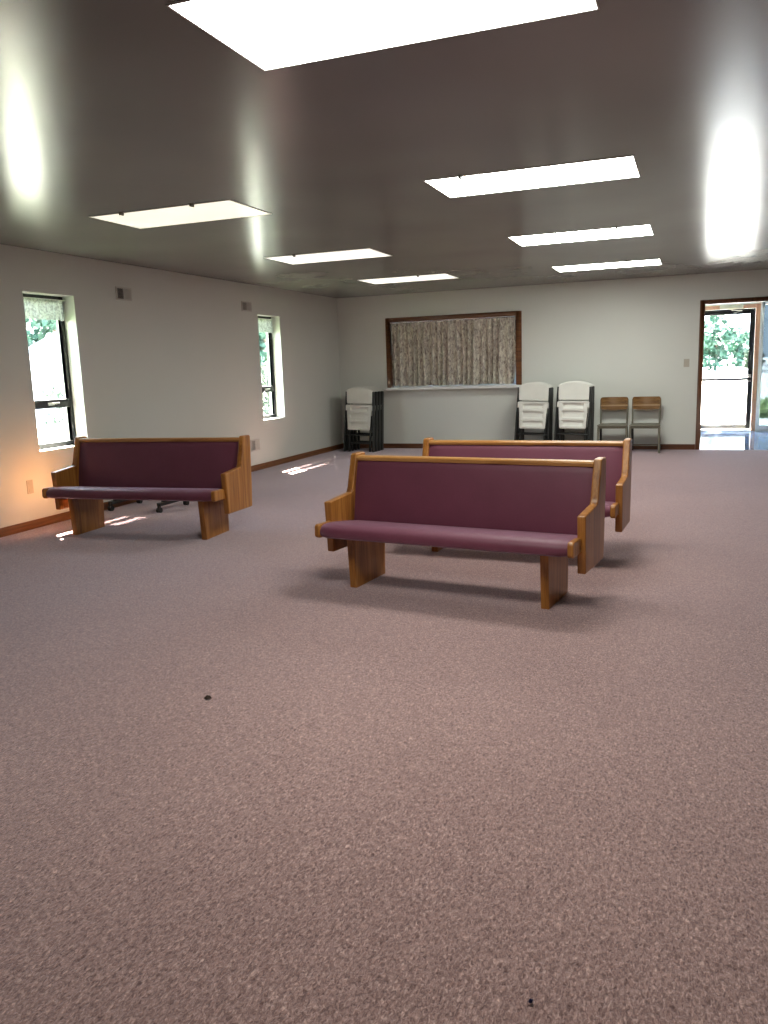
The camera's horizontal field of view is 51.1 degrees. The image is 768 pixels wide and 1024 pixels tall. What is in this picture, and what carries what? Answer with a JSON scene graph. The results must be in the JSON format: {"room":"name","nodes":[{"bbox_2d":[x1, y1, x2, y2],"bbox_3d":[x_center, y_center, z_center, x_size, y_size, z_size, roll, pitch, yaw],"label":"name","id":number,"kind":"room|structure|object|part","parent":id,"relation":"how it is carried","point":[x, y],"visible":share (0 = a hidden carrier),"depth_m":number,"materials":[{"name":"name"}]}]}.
{"room":"house of worship","nodes":[
{"label":"house of worship","id":0,"kind":"room"},
{"bbox_2d":[0,244,342,527],"bbox_3d":[-3.804,-0.967,6.841,0.250,2.682,16.601,2,11,21],"label":"wall","id":1,"kind":"structure","parent":0,"point":[180,358],"depth_m":9.45,"materials":[{"name":"paint"}]},
{"bbox_2d":[26,480,33,493],"bbox_3d":[-3.375,-0.240,7.671,0.008,0.130,0.076,2,11,21],"label":"wall outlet","id":2,"kind":"object","parent":1,"relation":"attached to","point":[30,489],"visible":1,"depth_m":7.67,"materials":[{"name":"beige plastic"}]},
{"bbox_2d":[23,293,75,451],"bbox_3d":[-3.315,-1.384,7.984,0.188,1.513,0.674,2,11,21],"label":"window","id":3,"kind":"structure","parent":1,"relation":"in","point":[68,402],"depth_m":8.23,"materials":[{"name":"brown metal"}]},
{"bbox_2d":[23,297,64,320],"bbox_3d":[-3.352,-1.989,7.881,0.076,0.209,0.665,1,11,16],"label":"valance","id":4,"kind":"object","parent":3,"relation":"hanging from","point":[34,308],"visible":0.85,"depth_m":7.90,"materials":[{"name":"fabric"}]},
{"bbox_3d":[-3.358,-2.086,7.865,0.012,0.011,0.666,2,11,21],"label":"curtain rod","id":5,"kind":"part","parent":4,"relation":"part of","materials":[{"name":"brown metal"}]},
{"bbox_3d":[-3.369,-1.082,8.063,0.052,0.085,0.563,2,11,21],"label":"meeting rail","id":6,"kind":"part","parent":3,"relation":"part of","materials":[{"name":"brown metal"}]},
{"bbox_3d":[-3.272,-0.645,8.110,0.148,0.010,0.674,2,11,21],"label":"sill","id":7,"kind":"part","parent":3,"relation":"part of","materials":[{"name":"white paint"}]},
{"bbox_2d":[115,286,131,300],"bbox_3d":[-2.856,-2.395,8.830,0.015,0.142,0.258,2,11,21],"label":"air vent","id":8,"kind":"object","parent":1,"relation":"in","point":[122,293],"visible":1,"depth_m":8.82,"materials":[{"name":"beige metal"}]},
{"bbox_2d":[0,443,342,537],"bbox_3d":[-3.625,0.249,7.051,0.014,0.084,16.281,2,11,21],"label":"baseboard","id":9,"kind":"structure","parent":1,"relation":"attached to","point":[25,526],"depth_m":8.14,"materials":[{"name":"brown wood"}]},
{"bbox_2d":[241,301,251,311],"bbox_3d":[-1.921,-2.874,11.248,0.015,0.137,0.265,2,11,21],"label":"air vent","id":10,"kind":"object","parent":1,"relation":"in","point":[246,306],"visible":1,"depth_m":11.24,"materials":[{"name":"beige metal"}]},
{"bbox_2d":[250,439,259,451],"bbox_3d":[-1.854,-0.965,11.597,0.015,0.165,0.245,2,11,21],"label":"air vent","id":11,"kind":"object","parent":1,"relation":"in","point":[255,444],"visible":1,"depth_m":11.58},
{"bbox_2d":[258,316,284,420],"bbox_3d":[-1.755,-2.152,12.018,0.188,1.525,0.664,2,11,21],"label":"window","id":12,"kind":"structure","parent":1,"relation":"in","point":[271,388],"depth_m":12.29,"materials":[{"name":"brown metal"}]},
{"bbox_2d":[258,318,272,332],"bbox_3d":[-1.792,-2.762,11.915,0.076,0.209,0.655,1,11,16],"label":"valance","id":13,"kind":"object","parent":12,"relation":"hanging from","point":[264,325],"visible":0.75,"depth_m":11.97,"materials":[{"name":"fabric"}]},
{"bbox_3d":[-1.825,-2.155,12.044,0.040,1.524,0.664,2,11,21],"label":"frame","id":14,"kind":"part","parent":12,"relation":"part of","materials":[{"name":"brown metal"}]},
{"bbox_3d":[-1.808,-1.843,12.098,0.052,0.085,0.553,2,11,21],"label":"meeting rail","id":15,"kind":"part","parent":12,"relation":"part of","materials":[{"name":"brown metal"}]},
{"bbox_3d":[-1.711,-1.407,12.146,0.148,0.010,0.664,2,11,21],"label":"sill","id":16,"kind":"part","parent":12,"relation":"part of","materials":[{"name":"white paint"}]},
{"bbox_2d":[0,431,767,1023],"bbox_3d":[2.162,0.199,6.677,11.089,0.070,19.720,2,11,21],"label":"floor","id":17,"kind":"structure","parent":0,"point":[424,791],"depth_m":2.89,"materials":[{"name":"carpet"}]},
{"bbox_2d":[42,435,251,539],"bbox_3d":[-2.142,-0.232,7.253,1.786,0.859,0.677,1,11,17],"label":"pew","id":18,"kind":"object","parent":17,"relation":"on","point":[214,472],"visible":1,"depth_m":7.28,"materials":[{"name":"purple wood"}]},
{"bbox_3d":[-2.947,-0.372,7.577,0.050,0.645,0.498,1,11,17],"label":"panel","id":19,"kind":"part","parent":18,"relation":"part of","materials":[{"name":"brown wood"}]},
{"bbox_3d":[-2.768,-0.002,7.499,0.050,0.362,0.440,1,11,17],"label":"leg","id":20,"kind":"part","parent":18,"relation":"part of","materials":[{"name":"brown wood"}]},
{"bbox_2d":[46,486,217,501],"bbox_3d":[-2.164,-0.171,7.189,1.686,0.137,0.523,1,11,17],"label":"seat cushion","id":21,"kind":"object","parent":18,"relation":"on","point":[61,493],"depth_m":6.98,"materials":[{"name":"purple fabric"}]},
{"bbox_3d":[-2.090,-0.409,7.406,1.686,0.473,0.121,1,11,17],"label":"backrest","id":22,"kind":"part","parent":18,"relation":"part of","materials":[{"name":"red fabric"}]},
{"bbox_3d":[-2.081,-0.666,7.416,1.686,0.034,0.082,1,11,17],"label":"rail","id":23,"kind":"part","parent":18,"relation":"part of","materials":[{"name":"brown wood"}]},
{"bbox_3d":[-1.499,0.027,7.100,0.050,0.362,0.440,1,11,17],"label":"leg","id":24,"kind":"part","parent":18,"relation":"part of","materials":[{"name":"brown wood"}]},
{"bbox_3d":[-1.292,-0.334,7.057,0.050,0.645,0.498,1,11,17],"label":"panel","id":25,"kind":"part","parent":18,"relation":"part of","materials":[{"name":"brown wood"}]},
{"bbox_2d":[108,500,188,512],"bbox_3d":[-2.555,-0.392,8.648,0.760,0.704,0.560,2,11,21],"label":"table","id":26,"kind":"object","parent":17,"relation":"on","point":[159,509],"visible":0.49,"depth_m":8.58,"materials":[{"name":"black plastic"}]},
{"bbox_2d":[343,387,374,451],"bbox_3d":[-0.425,-1.568,13.677,0.575,1.116,0.138,2,11,22],"label":"folding chair","id":27,"kind":"object","parent":17,"relation":"on","point":[357,417],"visible":1,"depth_m":13.62,"materials":[{"name":"white plastic"}]},
{"bbox_3d":[-0.650,-1.550,13.772,0.051,1.020,0.082,5,9,21],"label":"leg","id":28,"kind":"part","parent":27,"relation":"part of","materials":[{"name":"black metal"}]},
{"bbox_3d":[-0.590,-1.351,13.799,0.040,0.621,0.060,5,9,21],"label":"leg","id":29,"kind":"part","parent":27,"relation":"part of","materials":[{"name":"black metal"}]},
{"bbox_3d":[-0.424,-1.604,13.635,0.451,0.425,0.033,5,9,21],"label":"seat","id":30,"kind":"part","parent":27,"relation":"part of","materials":[{"name":"white plastic"}]},
{"bbox_3d":[-0.410,-1.974,13.596,0.482,0.290,0.038,5,9,21],"label":"backrest","id":31,"kind":"part","parent":27,"relation":"part of","materials":[{"name":"white plastic"}]},
{"bbox_3d":[-0.228,-1.322,13.657,0.040,0.621,0.060,5,9,21],"label":"leg","id":32,"kind":"part","parent":27,"relation":"part of","materials":[{"name":"black metal"}]},
{"bbox_3d":[-0.175,-1.513,13.586,0.051,1.020,0.082,5,9,21],"label":"leg","id":33,"kind":"part","parent":27,"relation":"part of","materials":[{"name":"black metal"}]},
{"bbox_2d":[347,386,377,451],"bbox_3d":[-0.377,-1.589,13.779,0.575,1.116,0.138,2,11,22],"label":"folding chair","id":34,"kind":"object","parent":17,"relation":"on","point":[374,390],"visible":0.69,"depth_m":13.70,"materials":[{"name":"white plastic"}]},
{"bbox_3d":[-0.541,-1.371,13.902,0.040,0.621,0.060,5,9,21],"label":"leg","id":35,"kind":"part","parent":34,"relation":"part of","materials":[{"name":"black metal"}]},
{"bbox_3d":[-0.127,-1.533,13.688,0.051,1.020,0.082,5,9,21],"label":"leg","id":36,"kind":"part","parent":34,"relation":"part of","materials":[{"name":"black metal"}]},
{"bbox_2d":[354,386,380,450],"bbox_3d":[-0.329,-1.609,13.882,0.575,1.116,0.138,2,11,22],"label":"folding chair","id":37,"kind":"object","parent":17,"relation":"on","point":[377,390],"visible":0.12,"depth_m":13.79,"materials":[{"name":"white plastic"}]},
{"bbox_3d":[-0.493,-1.391,14.004,0.040,0.621,0.060,5,9,21],"label":"leg","id":38,"kind":"part","parent":37,"relation":"part of","materials":[{"name":"black metal"}]},
{"bbox_3d":[-0.079,-1.553,13.791,0.051,1.020,0.082,5,9,21],"label":"leg","id":39,"kind":"part","parent":37,"relation":"part of","materials":[{"name":"black metal"}]},
{"bbox_2d":[357,386,383,449],"bbox_3d":[-0.280,-1.629,13.985,0.575,1.116,0.138,2,11,22],"label":"folding chair","id":40,"kind":"object","parent":17,"relation":"on","point":[379,389],"visible":0.09,"depth_m":13.89,"materials":[{"name":"white plastic"}]},
{"bbox_3d":[-0.445,-1.411,14.107,0.040,0.621,0.060,5,9,21],"label":"leg","id":41,"kind":"part","parent":40,"relation":"part of","materials":[{"name":"black metal"}]},
{"bbox_3d":[-0.030,-1.573,13.894,0.051,1.020,0.082,5,9,21],"label":"leg","id":42,"kind":"part","parent":40,"relation":"part of","materials":[{"name":"black metal"}]},
{"bbox_2d":[315,452,605,608],"bbox_3d":[0.446,0.087,5.073,1.730,0.836,0.677,4,12,28],"label":"pew","id":43,"kind":"object","parent":17,"relation":"on","point":[553,510],"visible":1,"depth_m":5.06,"materials":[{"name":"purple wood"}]},
{"bbox_3d":[-0.258,-0.076,5.523,0.050,0.628,0.498,4,12,28],"label":"panel","id":44,"kind":"part","parent":43,"relation":"part of","materials":[{"name":"brown wood"}]},
{"bbox_3d":[-0.113,0.289,5.418,0.050,0.352,0.440,4,12,28],"label":"leg","id":45,"kind":"part","parent":43,"relation":"part of","materials":[{"name":"brown wood"}]},
{"bbox_2d":[320,520,576,556],"bbox_3d":[0.411,0.146,5.015,1.630,0.133,0.523,4,12,28],"label":"seat cushion","id":46,"kind":"object","parent":43,"relation":"on","point":[544,538],"depth_m":4.88,"materials":[{"name":"purple fabric"}]},
{"bbox_3d":[0.530,-0.086,5.214,1.630,0.460,0.121,4,12,28],"label":"backrest","id":47,"kind":"part","parent":43,"relation":"part of","materials":[{"name":"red fabric"}]},
{"bbox_3d":[0.549,-0.336,5.221,1.630,0.033,0.082,4,12,28],"label":"rail","id":48,"kind":"part","parent":43,"relation":"part of","materials":[{"name":"brown wood"}]},
{"bbox_3d":[1.023,0.359,4.820,0.050,0.352,0.440,4,12,28],"label":"leg","id":49,"kind":"part","parent":43,"relation":"part of","materials":[{"name":"brown wood"}]},
{"bbox_3d":[1.226,0.014,4.742,0.050,0.628,0.498,4,12,28],"label":"panel","id":50,"kind":"part","parent":43,"relation":"part of","materials":[{"name":"brown wood"}]},
{"bbox_2d":[422,437,631,551],"bbox_3d":[0.987,-0.114,6.082,1.620,0.836,0.677,3,11,24],"label":"pew","id":51,"kind":"object","parent":17,"relation":"on","point":[618,454],"visible":0.41,"depth_m":6.04,"materials":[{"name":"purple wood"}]},
{"bbox_3d":[0.300,-0.264,6.457,0.050,0.628,0.498,3,11,24],"label":"panel","id":52,"kind":"part","parent":51,"relation":"part of","materials":[{"name":"brown wood"}]},
{"bbox_3d":[0.465,0.100,6.359,0.050,0.352,0.440,3,11,24],"label":"leg","id":53,"kind":"part","parent":51,"relation":"part of","materials":[{"name":"brown wood"}]},
{"bbox_3d":[1.074,-0.537,6.237,1.520,0.033,0.082,3,11,24],"label":"rail","id":54,"kind":"part","parent":51,"relation":"part of","materials":[{"name":"brown wood"}]},
{"bbox_3d":[1.059,-0.287,6.228,1.520,0.460,0.121,3,11,24],"label":"backrest","id":55,"kind":"part","parent":51,"relation":"part of","materials":[{"name":"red fabric"}]},
{"bbox_2d":[605,501,613,516],"bbox_3d":[0.958,-0.055,6.021,1.520,0.133,0.523,3,11,24],"label":"seat cushion","id":56,"kind":"object","parent":51,"relation":"on","point":[609,505],"depth_m":5.51,"materials":[{"name":"purple fabric"}]},
{"bbox_3d":[1.738,-0.200,5.830,0.050,0.628,0.498,3,11,24],"label":"panel","id":57,"kind":"part","parent":51,"relation":"part of","materials":[{"name":"brown wood"}]},
{"bbox_2d":[514,382,550,439],"bbox_3d":[2.345,-1.491,12.729,0.575,1.116,0.138,2,11,22],"label":"folding chair","id":58,"kind":"object","parent":17,"relation":"on","point":[532,415],"visible":0.97,"depth_m":12.67,"materials":[{"name":"white plastic"}]},
{"bbox_3d":[2.120,-1.473,12.824,0.051,1.020,0.082,5,9,21],"label":"leg","id":59,"kind":"part","parent":58,"relation":"part of","materials":[{"name":"black metal"}]},
{"bbox_3d":[2.346,-1.526,12.688,0.451,0.425,0.033,5,9,21],"label":"seat","id":60,"kind":"part","parent":58,"relation":"part of","materials":[{"name":"white plastic"}]},
{"bbox_3d":[2.360,-1.897,12.649,0.482,0.290,0.038,5,9,21],"label":"backrest","id":61,"kind":"part","parent":58,"relation":"part of","materials":[{"name":"white plastic"}]},
{"bbox_3d":[2.543,-1.244,12.710,0.040,0.621,0.060,5,9,21],"label":"leg","id":62,"kind":"part","parent":58,"relation":"part of","materials":[{"name":"black metal"}]},
{"bbox_3d":[2.595,-1.435,12.638,0.051,1.020,0.082,5,9,21],"label":"leg","id":63,"kind":"part","parent":58,"relation":"part of","materials":[{"name":"black metal"}]},
{"bbox_2d":[517,382,551,439],"bbox_3d":[2.386,-1.511,12.835,0.575,1.116,0.138,2,11,22],"label":"folding chair","id":64,"kind":"object","parent":17,"relation":"on","point":[539,382],"visible":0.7,"depth_m":12.76,"materials":[{"name":"white plastic"}]},
{"bbox_3d":[2.636,-1.456,12.744,0.051,1.020,0.082,5,9,21],"label":"leg","id":65,"kind":"part","parent":64,"relation":"part of","materials":[{"name":"black metal"}]},
{"bbox_2d":[518,382,553,439],"bbox_3d":[2.427,-1.532,12.940,0.575,1.116,0.138,2,11,22],"label":"folding chair","id":66,"kind":"object","parent":17,"relation":"on","point":[542,382],"visible":0.03,"depth_m":12.83,"materials":[{"name":"white plastic"}]},
{"bbox_3d":[2.676,-1.476,12.849,0.051,1.020,0.082,5,9,21],"label":"leg","id":67,"kind":"part","parent":66,"relation":"part of","materials":[{"name":"black metal"}]},
{"bbox_2d":[554,381,591,440],"bbox_3d":[2.928,-1.472,12.508,0.563,1.113,0.138,2,11,22],"label":"folding chair","id":68,"kind":"object","parent":17,"relation":"on","point":[572,414],"visible":0.98,"depth_m":12.45,"materials":[{"name":"white plastic"}]},
{"bbox_3d":[2.703,-1.450,12.603,0.051,1.020,0.082,4,8,21],"label":"leg","id":69,"kind":"part","parent":68,"relation":"part of","materials":[{"name":"black metal"}]},
{"bbox_3d":[2.928,-1.506,12.466,0.451,0.425,0.033,4,8,21],"label":"seat","id":70,"kind":"part","parent":68,"relation":"part of","materials":[{"name":"white plastic"}]},
{"bbox_3d":[2.938,-1.877,12.429,0.482,0.290,0.038,4,8,21],"label":"backrest","id":71,"kind":"part","parent":68,"relation":"part of","materials":[{"name":"white plastic"}]},
{"bbox_3d":[3.128,-1.226,12.487,0.040,0.621,0.060,4,8,21],"label":"leg","id":72,"kind":"part","parent":68,"relation":"part of","materials":[{"name":"black metal"}]},
{"bbox_3d":[3.178,-1.418,12.416,0.028,1.023,0.138,2,11,22],"label":"leg","id":73,"kind":"part","parent":68,"relation":"part of","materials":[{"name":"black metal"}]},
{"bbox_2d":[556,381,592,440],"bbox_3d":[2.978,-1.492,12.610,0.563,1.113,0.138,2,11,22],"label":"folding chair","id":74,"kind":"object","parent":17,"relation":"on","point":[580,381],"visible":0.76,"depth_m":12.55,"materials":[{"name":"white plastic"}]},
{"bbox_3d":[2.753,-1.470,12.705,0.051,1.020,0.082,4,8,21],"label":"leg","id":75,"kind":"part","parent":74,"relation":"part of","materials":[{"name":"black metal"}]},
{"bbox_3d":[3.178,-1.247,12.589,0.040,0.621,0.060,4,8,21],"label":"leg","id":76,"kind":"part","parent":74,"relation":"part of","materials":[{"name":"black metal"}]},
{"bbox_3d":[3.228,-1.438,12.518,0.028,1.023,0.138,2,11,22],"label":"leg","id":77,"kind":"part","parent":74,"relation":"part of","materials":[{"name":"black metal"}]},
{"bbox_2d":[558,381,594,440],"bbox_3d":[3.028,-1.512,12.711,0.563,1.113,0.138,2,11,22],"label":"folding chair","id":78,"kind":"object","parent":17,"relation":"on","point":[582,381],"visible":0.07,"depth_m":12.61,"materials":[{"name":"white plastic"}]},
{"bbox_3d":[3.278,-1.458,12.620,0.028,1.023,0.138,2,11,22],"label":"leg","id":79,"kind":"part","parent":78,"relation":"part of","materials":[{"name":"black metal"}]},
{"bbox_2d":[597,397,628,440],"bbox_3d":[3.555,-1.353,12.472,0.471,0.834,0.440,2,11,19],"label":"chair","id":80,"kind":"object","parent":17,"relation":"on","point":[606,403],"visible":0.9,"depth_m":12.55,"materials":[{"name":"brown wood"}]},
{"bbox_3d":[3.416,-1.556,12.661,0.031,0.431,0.065,2,11,19],"label":"post","id":81,"kind":"part","parent":80,"relation":"part of","materials":[{"name":"beige metal"}]},
{"bbox_3d":[3.546,-1.348,12.447,0.455,0.026,0.385,2,11,19],"label":"seat","id":82,"kind":"part","parent":80,"relation":"part of","materials":[{"name":"beige metal"}]},
{"bbox_3d":[3.607,-1.699,12.589,0.413,0.199,0.064,2,11,19],"label":"backrest","id":83,"kind":"part","parent":80,"relation":"part of","materials":[{"name":"brown wood"}]},
{"bbox_3d":[3.697,-1.098,12.258,0.036,0.397,0.051,-5,11,-15],"label":"leg","id":84,"kind":"part","parent":80,"relation":"part of","materials":[{"name":"beige metal"}]},
{"bbox_3d":[3.793,-1.545,12.529,0.031,0.431,0.065,2,11,19],"label":"post","id":85,"kind":"part","parent":80,"relation":"part of","materials":[{"name":"beige metal"}]},
{"bbox_2d":[629,396,660,452],"bbox_3d":[3.996,-1.335,12.294,0.471,0.834,0.440,2,11,21],"label":"chair","id":86,"kind":"object","parent":17,"relation":"on","point":[647,402],"visible":0.94,"depth_m":12.37,"materials":[{"name":"brown wood"}]},
{"bbox_3d":[3.881,-1.146,12.561,0.036,0.374,0.082,2,11,21],"label":"leg","id":87,"kind":"part","parent":86,"relation":"part of","materials":[{"name":"black metal"}]},
{"bbox_3d":[3.986,-1.331,12.269,0.455,0.026,0.385,2,11,21],"label":"seat","id":88,"kind":"part","parent":86,"relation":"part of","materials":[{"name":"beige metal"}]},
{"bbox_3d":[4.052,-1.681,12.410,0.413,0.199,0.064,2,11,21],"label":"backrest","id":89,"kind":"part","parent":86,"relation":"part of","materials":[{"name":"brown wood"}]},
{"bbox_3d":[4.131,-1.080,12.077,0.036,0.397,0.051,-4,11,-14],"label":"leg","id":90,"kind":"part","parent":86,"relation":"part of","materials":[{"name":"beige metal"}]},
{"bbox_2d":[700,429,750,431],"bbox_3d":[6.451,-1.568,15.424,1.040,0.050,0.350,2,11,21],"label":"threshold","id":91,"kind":"object","parent":17,"relation":"on","point":[702,430],"visible":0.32,"depth_m":15.26,"materials":[{"name":"white paint"}]},
{"bbox_2d":[0,0,767,297],"bbox_3d":[1.423,-2.161,4.588,11.539,0.120,16.601,2,11,21],"label":"ceiling","id":92,"kind":"structure","parent":0,"point":[107,106],"depth_m":4.39,"materials":[{"name":"paint"}]},
{"bbox_2d":[89,199,271,228],"bbox_3d":[-1.568,-2.276,6.187,1.242,0.022,0.650,2,11,21],"label":"recessed light","id":93,"kind":"object","parent":92,"relation":"in","point":[222,209],"visible":1,"depth_m":6.16,"materials":[{"name":"white paint"}]},
{"bbox_2d":[265,248,391,264],"bbox_3d":[-0.608,-2.775,8.767,1.230,0.022,0.708,2,11,21],"label":"recessed light","id":94,"kind":"object","parent":92,"relation":"in","point":[293,259],"visible":1,"depth_m":8.74,"materials":[{"name":"white paint"}]},
{"bbox_2d":[166,0,598,70],"bbox_3d":[0.014,-1.712,2.727,1.322,0.007,0.665,2,11,21],"label":"recessed light","id":95,"kind":"object","parent":92,"relation":"in","point":[270,34],"visible":1,"depth_m":2.83,"materials":[{"name":"white paint"}]},
{"bbox_2d":[358,273,457,283],"bbox_3d":[0.340,-3.263,11.287,1.276,0.022,0.707,2,11,21],"label":"recessed light","id":96,"kind":"object","parent":92,"relation":"in","point":[443,275],"visible":1,"depth_m":11.26,"materials":[{"name":"white paint"}]},
{"bbox_2d":[424,155,639,197],"bbox_3d":[0.988,-2.211,5.345,1.330,0.022,0.645,2,11,21],"label":"recessed light","id":97,"kind":"object","parent":92,"relation":"in","point":[623,167],"visible":1,"depth_m":5.32,"materials":[{"name":"white paint"}]},
{"bbox_2d":[508,224,653,245],"bbox_3d":[1.937,-2.704,7.896,1.319,0.022,0.715,2,11,21],"label":"recessed light","id":98,"kind":"object","parent":92,"relation":"in","point":[637,230],"visible":1,"depth_m":7.87,"materials":[{"name":"white paint"}]},
{"bbox_2d":[552,259,661,271],"bbox_3d":[2.909,-3.205,10.488,1.331,0.022,0.677,2,11,21],"label":"recessed light","id":99,"kind":"object","parent":92,"relation":"in","point":[651,261],"visible":1,"depth_m":10.46,"materials":[{"name":"white paint"}]},
{"bbox_2d":[398,316,515,386],"bbox_3d":[2.929,-2.892,16.230,5.539,2.682,0.100,2,11,21],"label":"wall","id":100,"kind":"structure","parent":0,"point":[509,316],"depth_m":16.69,"materials":[{"name":"paint"}]},
{"bbox_2d":[337,269,767,443],"bbox_3d":[4.418,-2.248,12.391,11.089,2.682,0.120,2,11,21],"label":"wall","id":101,"kind":"structure","parent":0,"point":[633,337],"depth_m":12.79,"materials":[{"name":"paint"}]},
{"bbox_2d":[386,385,519,390],"bbox_3d":[1.152,-2.088,13.523,2.345,0.042,0.141,2,11,21],"label":"countertop","id":102,"kind":"structure","parent":101,"relation":"attached to","point":[494,386],"depth_m":13.45,"materials":[{"name":"white laminate"}]},
{"bbox_2d":[391,316,515,385],"bbox_3d":[1.153,-2.686,13.563,2.184,1.083,0.132,2,11,21],"label":"floral curtain","id":103,"kind":"object","parent":101,"relation":"hanging from","point":[476,351],"visible":1,"depth_m":13.55,"materials":[{"name":"fabric"}]},
{"bbox_3d":[1.136,-3.211,13.469,2.182,0.015,0.016,2,11,21],"label":"curtain rod","id":104,"kind":"part","parent":103,"relation":"part of","materials":[{"name":"wood"}]},
{"bbox_2d":[385,311,521,387],"bbox_3d":[1.161,-2.718,13.550,2.354,1.181,0.138,2,11,21],"label":"trim","id":105,"kind":"structure","parent":101,"relation":"attached to","point":[518,314],"depth_m":13.35,"materials":[{"name":"brown wood"}]},
{"bbox_2d":[392,384,515,387],"bbox_3d":[1.173,-2.122,13.665,2.210,0.038,0.132,2,11,21],"label":"trim","id":106,"kind":"structure","parent":101,"relation":"attached to","point":[511,384],"depth_m":13.64,"materials":[{"name":"white paint"}]},
{"bbox_2d":[343,443,694,449],"bbox_3d":[2.034,-1.101,13.463,5.920,0.084,0.014,2,11,21],"label":"baseboard","id":107,"kind":"structure","parent":101,"relation":"attached to","point":[386,445],"depth_m":12.68,"materials":[{"name":"brown wood"}]},
{"bbox_2d":[684,359,688,366],"bbox_3d":[4.606,-2.269,12.241,0.080,0.120,0.016,2,11,21],"label":"light switch","id":108,"kind":"object","parent":101,"relation":"attached to","point":[686,361],"visible":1,"depth_m":12.24,"materials":[{"name":"beige plastic"}]},
{"bbox_2d":[695,296,767,449],"bbox_3d":[5.515,-2.051,12.000,1.556,2.240,0.150,2,11,21],"label":"trim","id":109,"kind":"structure","parent":101,"relation":"attached to","point":[703,303],"depth_m":12.11,"materials":[{"name":"brown wood"}]},
{"bbox_2d":[705,302,767,430],"bbox_3d":[6.972,-2.731,14.927,2.950,2.560,0.120,2,11,21],"label":"wall","id":110,"kind":"structure","parent":0,"point":[750,302],"depth_m":14.94,"materials":[{"name":"paint"}]},
{"bbox_2d":[701,308,755,428],"bbox_3d":[6.374,-2.672,15.120,1.032,2.225,0.133,2,11,21],"label":"door","id":111,"kind":"structure","parent":110,"relation":"in","point":[752,311],"depth_m":15.02,"materials":[{"name":"brown metal"}]},
{"bbox_3d":[6.428,-1.627,15.351,0.857,0.085,0.044,2,11,21],"label":"kick rail","id":112,"kind":"part","parent":111,"relation":"part of","materials":[{"name":"white metal"}]},
{"bbox_2d":[705,304,756,309],"bbox_3d":[6.327,-3.791,14.894,1.040,0.070,0.020,2,11,21],"label":"trim","id":113,"kind":"structure","parent":110,"relation":"attached to","point":[744,305],"depth_m":14.93,"materials":[{"name":"brown wood"}]},
{"bbox_2d":[720,304,742,309],"bbox_3d":[6.407,-3.780,14.824,0.400,0.068,0.054,2,11,21],"label":"door closer","id":114,"kind":"object","parent":110,"relation":"in","point":[741,305],"depth_m":14.80,"materials":[{"name":"beige metal"}]},
{"bbox_2d":[751,303,760,430],"bbox_3d":[6.372,-2.682,15.092,1.175,2.325,0.020,2,11,21],"label":"trim","id":115,"kind":"structure","parent":110,"relation":"attached to","point":[758,306],"depth_m":14.88,"materials":[{"name":"brown wood"}]},
{"bbox_2d":[755,302,767,429],"bbox_3d":[7.482,-2.704,14.656,1.202,2.396,0.020,2,11,21],"label":"trim","id":116,"kind":"structure","parent":110,"relation":"attached to","point":[757,427],"depth_m":14.86,"materials":[{"name":"white paint"}]},
{"bbox_2d":[759,305,767,424],"bbox_3d":[7.526,-2.690,14.712,1.160,2.200,0.006,2,11,21],"label":"window","id":117,"kind":"structure","parent":110,"relation":"in","point":[763,414],"depth_m":14.93,"materials":[{"name":"clear glass"}]},
{"label":"outside","id":118,"kind":"structure","parent":0,"visible":0},
{"bbox_2d":[36,359,747,443],"bbox_3d":[7.131,-2.634,18.523,180.000,1.200,120.000,2,11,21],"label":"ground","id":119,"kind":"structure","parent":118,"point":[723,402],"depth_m":24.57,"materials":[{"name":"white"}]},
{"bbox_2d":[25,318,56,346],"bbox_3d":[-15.027,-8.147,36.687,6.330,7.087,4.298,2,11,21],"label":"leafy tree","id":120,"kind":"object","parent":119,"relation":"on","point":[49,326],"visible":0.05,"depth_m":36.95,"materials":[{"name":"green plant"}]},
{"bbox_2d":[29,331,65,418],"bbox_3d":[-11.506,-5.612,32.018,5.200,4.360,6.600,-6,11,-23],"label":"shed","id":121,"kind":"object","parent":119,"relation":"on","point":[45,362],"visible":0.11,"depth_m":28.57,"materials":[{"name":"white"}]},
{"bbox_2d":[35,374,66,425],"bbox_3d":[-8.484,-2.912,21.134,1.261,1.404,0.980,-4,10,-9],"label":"leafy shrub","id":122,"kind":"object","parent":119,"relation":"on","point":[59,395],"visible":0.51,"depth_m":21.11,"materials":[{"name":"green plant"}]},
{"bbox_2d":[259,332,269,397],"bbox_3d":[-4.660,-7.154,31.882,4.028,6.146,4.328,-7,12,-27],"label":"leafy tree","id":123,"kind":"object","parent":119,"relation":"on","point":[262,336],"visible":0.05,"depth_m":31.72,"materials":[{"name":"green plant"}]},
{"bbox_2d":[261,362,269,414],"bbox_3d":[-3.784,-3.823,24.977,1.756,1.745,1.534,2,11,21],"label":"leafy shrub","id":124,"kind":"object","parent":119,"relation":"on","point":[264,378],"visible":0.2,"depth_m":24.66,"materials":[{"name":"green plant"}]},
{"bbox_2d":[703,315,743,369],"bbox_3d":[17.031,-8.861,41.609,2.874,3.177,3.045,2,11,21],"label":"leafy tree","id":125,"kind":"object","parent":119,"relation":"on","point":[717,332],"visible":0.84,"depth_m":41.27,"materials":[{"name":"green plant"}]},
{"bbox_2d":[726,327,748,366],"bbox_3d":[19.917,-9.164,45.030,1.796,2.459,2.308,5,12,32],"label":"leafy tree","id":126,"kind":"object","parent":119,"relation":"on","point":[736,348],"visible":0.71,"depth_m":44.66,"materials":[{"name":"green plant"}]},
{"bbox_2d":[742,349,748,368],"bbox_3d":[17.763,-7.363,38.640,1.051,1.075,1.068,2,11,21],"label":"leafy shrub","id":127,"kind":"object","parent":119,"relation":"on","point":[745,363],"visible":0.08,"depth_m":38.58,"materials":[{"name":"green plant"}]}
]}

